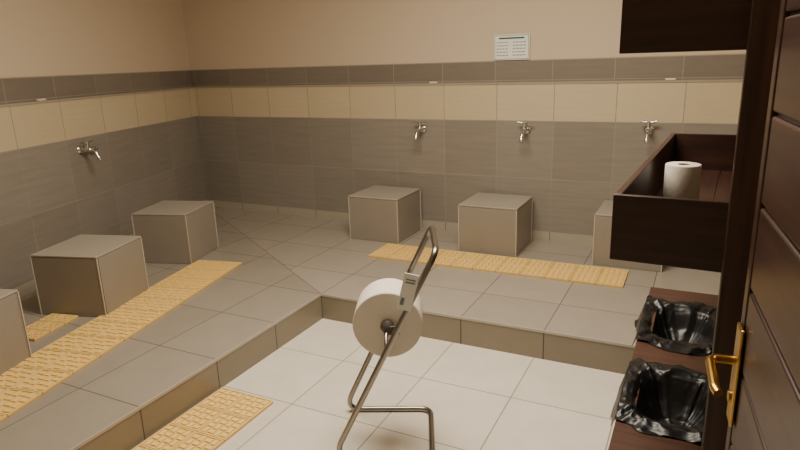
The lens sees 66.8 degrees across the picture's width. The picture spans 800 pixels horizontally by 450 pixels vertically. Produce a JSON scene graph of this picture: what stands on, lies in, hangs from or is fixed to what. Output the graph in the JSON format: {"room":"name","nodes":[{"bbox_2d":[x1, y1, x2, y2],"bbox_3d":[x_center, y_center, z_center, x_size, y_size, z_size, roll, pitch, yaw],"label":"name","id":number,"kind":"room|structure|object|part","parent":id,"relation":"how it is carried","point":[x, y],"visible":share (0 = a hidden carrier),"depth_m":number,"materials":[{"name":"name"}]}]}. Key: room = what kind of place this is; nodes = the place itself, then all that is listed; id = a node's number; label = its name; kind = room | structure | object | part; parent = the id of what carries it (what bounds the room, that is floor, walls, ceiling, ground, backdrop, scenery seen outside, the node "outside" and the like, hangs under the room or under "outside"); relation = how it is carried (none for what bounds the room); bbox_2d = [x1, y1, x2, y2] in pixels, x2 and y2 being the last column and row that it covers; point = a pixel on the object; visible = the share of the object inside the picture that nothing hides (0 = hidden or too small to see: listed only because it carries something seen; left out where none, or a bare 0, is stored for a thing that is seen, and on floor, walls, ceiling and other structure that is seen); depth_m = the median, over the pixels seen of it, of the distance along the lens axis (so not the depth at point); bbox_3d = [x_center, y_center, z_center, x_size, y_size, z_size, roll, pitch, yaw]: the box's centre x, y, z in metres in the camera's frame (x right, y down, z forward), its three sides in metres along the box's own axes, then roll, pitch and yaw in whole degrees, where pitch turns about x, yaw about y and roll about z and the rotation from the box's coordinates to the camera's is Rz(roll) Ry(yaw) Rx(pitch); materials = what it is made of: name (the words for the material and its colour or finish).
{"room":"ablution room","nodes":[
{"label":"ablution room","id":0,"kind":"room"},
{"bbox_2d":[0,0,206,296],"bbox_3d":[-2.744,-0.606,3.193,0.166,2.950,6.550,1,15,11],"label":"wall","id":1,"kind":"structure","parent":0,"point":[115,74],"depth_m":4.67,"materials":[{"name":"grey tile"}]},
{"bbox_2d":[77,139,101,160],"bbox_3d":[-2.347,-0.563,4.573,0.152,0.156,0.174,-11,18,-30],"label":"tap","id":2,"kind":"object","parent":1,"relation":"attached to","point":[80,149],"visible":1,"depth_m":4.55,"materials":[{"name":"silver metal"}]},
{"bbox_3d":[-2.298,-0.535,4.557,0.101,0.082,0.023,1,15,11],"label":"spout","id":3,"kind":"part","parent":2,"relation":"part of","materials":[{"name":"silver metal"}]},
{"bbox_2d":[0,207,720,449],"bbox_3d":[-1.134,0.855,2.811,5.230,0.170,6.110,6,17,26],"label":"floor","id":4,"kind":"structure","parent":0,"point":[260,291],"depth_m":3.59,"materials":[{"name":"tile"}]},
{"bbox_2d":[0,289,31,375],"bbox_3d":[-2.187,0.567,2.940,0.457,0.385,0.457,1,15,10],"label":"stool","id":5,"kind":"object","parent":4,"relation":"on","point":[15,348],"visible":0.89,"depth_m":3.04,"materials":[{"name":"tile"}]},
{"bbox_2d":[26,313,77,340],"bbox_3d":[-2.074,0.592,3.538,0.186,0.014,0.326,2,16,14],"label":"floor mat","id":6,"kind":"object","parent":4,"relation":"on","point":[50,323],"visible":0.8,"depth_m":3.54,"materials":[{"name":"wicker"}]},
{"bbox_2d":[29,234,148,316],"bbox_3d":[-1.951,0.311,3.854,0.451,0.385,0.451,1,15,10],"label":"stool","id":7,"kind":"object","parent":4,"relation":"on","point":[80,275],"visible":0.99,"depth_m":3.68,"materials":[{"name":"tile"}]},
{"bbox_2d":[0,260,241,422],"bbox_3d":[-1.758,0.698,3.110,0.366,0.014,3.196,2,16,14],"label":"floor mat","id":8,"kind":"object","parent":4,"relation":"on","point":[51,365],"visible":1,"depth_m":3.36,"materials":[{"name":"wicker"}]},
{"bbox_2d":[131,200,218,263],"bbox_3d":[-1.760,0.048,4.789,0.447,0.390,0.447,1,15,10],"label":"stool","id":9,"kind":"object","parent":4,"relation":"on","point":[176,232],"visible":0.87,"depth_m":4.60,"materials":[{"name":"tile"}]},
{"bbox_2d":[215,212,320,293],"bbox_3d":[-1.282,0.123,5.195,2.558,0.001,1.677,6,17,26],"label":"trim","id":10,"kind":"structure","parent":4,"relation":"on","point":[215,212],"depth_m":4.71,"materials":[{"name":"tile"}]},
{"bbox_2d":[69,293,634,449],"bbox_3d":[-0.352,1.085,1.565,2.461,0.014,4.243,6,17,26],"label":"trim","id":11,"kind":"structure","parent":4,"relation":"on","point":[164,392],"depth_m":3.20,"materials":[{"name":"beige tile"}]},
{"bbox_2d":[348,185,421,243],"bbox_3d":[-0.121,-0.101,5.178,0.457,0.370,0.457,6,17,26],"label":"stool","id":12,"kind":"object","parent":4,"relation":"on","point":[390,214],"visible":1,"depth_m":5.01,"materials":[{"name":"tile"}]},
{"bbox_2d":[458,192,532,256],"bbox_3d":[0.752,-0.014,4.753,0.457,0.370,0.457,6,17,26],"label":"stool","id":13,"kind":"object","parent":4,"relation":"on","point":[488,223],"visible":0.98,"depth_m":4.58,"materials":[{"name":"tile"}]},
{"bbox_2d":[369,243,628,287],"bbox_3d":[0.657,0.274,4.380,1.836,0.014,0.326,5,17,25],"label":"floor mat","id":14,"kind":"object","parent":4,"relation":"on","point":[603,276],"visible":0.92,"depth_m":4.29,"materials":[{"name":"wicker"}]},
{"bbox_2d":[592,200,662,271],"bbox_3d":[1.659,0.066,4.350,0.457,0.370,0.457,6,17,26],"label":"stool","id":15,"kind":"object","parent":4,"relation":"on","point":[602,218],"visible":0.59,"depth_m":4.22,"materials":[{"name":"tile"}]},
{"bbox_2d":[216,319,624,449],"bbox_3d":[-0.813,1.259,1.798,4.000,0.100,4.650,6,17,26],"label":"floor","id":16,"kind":"structure","parent":0,"point":[478,398],"depth_m":2.98,"materials":[{"name":"tile"}]},
{"bbox_2d":[131,387,272,449],"bbox_3d":[-1.079,1.029,2.456,0.326,0.014,1.396,6,17,26],"label":"floor mat","id":17,"kind":"object","parent":16,"relation":"on","point":[214,420],"visible":1,"depth_m":2.81,"materials":[{"name":"wicker"}]},
{"bbox_2d":[336,226,438,449],"bbox_3d":[-0.051,0.489,2.590,0.441,0.922,0.396,-1,15,3],"label":"stand","id":18,"kind":"object","parent":16,"relation":"on","point":[388,315],"visible":1,"depth_m":2.47,"materials":[{"name":"metal"}]},
{"bbox_2d":[400,279,415,304],"bbox_3d":[0.029,0.259,2.319,0.040,0.109,0.001,12,15,-1],"label":"print","id":19,"kind":"object","parent":18,"relation":"attached to","point":[402,299],"depth_m":2.31},
{"bbox_2d":[608,287,717,449],"bbox_3d":[1.065,0.719,2.345,0.409,0.538,1.414,6,17,26],"label":"trash bin","id":20,"kind":"object","parent":16,"relation":"on","point":[660,403],"visible":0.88,"depth_m":2.14,"materials":[{"name":"black plastic"}]},
{"bbox_2d":[610,0,780,449],"bbox_3d":[1.049,-0.145,2.031,0.427,2.370,1.408,7,17,28],"label":"shelf rack","id":21,"kind":"object","parent":16,"relation":"on","point":[705,233],"visible":0.62,"depth_m":1.45,"materials":[{"name":"brown wood"}]},
{"bbox_2d":[663,162,701,198],"bbox_3d":[0.968,-0.143,2.084,0.114,0.132,0.114,6,17,26],"label":"toilet roll","id":22,"kind":"object","parent":21,"relation":"on","point":[681,179],"visible":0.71,"depth_m":2.04,"materials":[{"name":"paper"}]},
{"bbox_2d":[655,170,731,201],"bbox_3d":[1.067,-0.066,2.073,0.382,0.016,1.324,7,17,28],"label":"shelf","id":23,"kind":"object","parent":21,"relation":"on","point":[714,183],"depth_m":2.34,"materials":[{"name":"brown wood"}]},
{"bbox_3d":[0.819,0.030,1.413,0.109,2.370,0.055,6,17,26],"label":"post","id":24,"kind":"part","parent":21,"relation":"part of","materials":[{"name":"brown wood"}]},
{"bbox_2d":[725,0,789,449],"bbox_3d":[0.541,0.355,0.804,0.046,2.060,0.920,4,16,20],"label":"door frame","id":25,"kind":"structure","parent":16,"relation":"on","point":[784,13],"depth_m":1.11,"materials":[{"name":"brown wood"}]},
{"bbox_2d":[705,0,799,449],"bbox_3d":[0.513,0.270,0.806,0.106,1.896,0.869,4,16,21],"label":"door","id":26,"kind":"structure","parent":25,"relation":"attached to","point":[763,411],"depth_m":0.98,"materials":[{"name":"brown wood"}]},
{"bbox_3d":[0.621,0.288,1.162,0.060,0.031,0.132,4,16,21],"label":"lever","id":27,"kind":"part","parent":26,"relation":"part of","materials":[{"name":"gold metal"}]},
{"bbox_3d":[0.668,0.298,1.208,0.008,0.210,0.050,4,16,21],"label":"plate","id":28,"kind":"part","parent":26,"relation":"part of","materials":[{"name":"gold metal"}]},
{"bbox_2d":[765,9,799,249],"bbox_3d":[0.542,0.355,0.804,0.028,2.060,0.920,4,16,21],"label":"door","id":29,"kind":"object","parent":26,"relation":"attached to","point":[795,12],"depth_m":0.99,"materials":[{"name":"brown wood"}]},
{"bbox_2d":[182,0,745,244],"bbox_3d":[0.245,-1.217,5.083,5.450,2.950,0.166,6,17,26],"label":"wall","id":30,"kind":"structure","parent":0,"point":[303,107],"depth_m":5.05,"materials":[{"name":"grey tile"}]},
{"bbox_2d":[413,121,426,140],"bbox_3d":[0.157,-0.788,5.063,0.111,0.156,0.166,6,17,26],"label":"tap","id":31,"kind":"object","parent":30,"relation":"attached to","point":[422,128],"visible":1,"depth_m":5.06,"materials":[{"name":"silver metal"}]},
{"bbox_2d":[494,33,529,59],"bbox_3d":[0.858,-1.369,4.671,0.280,0.190,0.010,6,17,26],"label":"notice","id":32,"kind":"object","parent":30,"relation":"attached to","point":[507,46],"visible":1,"depth_m":4.67,"materials":[{"name":"white paper"}]},
{"bbox_2d":[517,121,531,142],"bbox_3d":[0.951,-0.719,4.674,0.111,0.156,0.166,6,17,26],"label":"tap","id":33,"kind":"object","parent":30,"relation":"attached to","point":[526,129],"visible":1,"depth_m":4.67,"materials":[{"name":"silver metal"}]},
{"bbox_3d":[0.940,-0.689,4.657,0.023,0.082,0.101,6,17,26],"label":"spout","id":34,"kind":"part","parent":33,"relation":"part of","materials":[{"name":"silver metal"}]},
{"bbox_2d":[640,120,656,143],"bbox_3d":[1.748,-0.659,4.281,0.111,0.156,0.166,6,17,26],"label":"tap","id":35,"kind":"object","parent":30,"relation":"attached to","point":[648,129],"visible":1,"depth_m":4.27,"materials":[{"name":"silver metal"}]},
{"bbox_3d":[1.737,-0.629,4.264,0.023,0.082,0.101,6,17,26],"label":"spout","id":36,"kind":"part","parent":35,"relation":"part of","materials":[{"name":"silver metal"}]}
]}

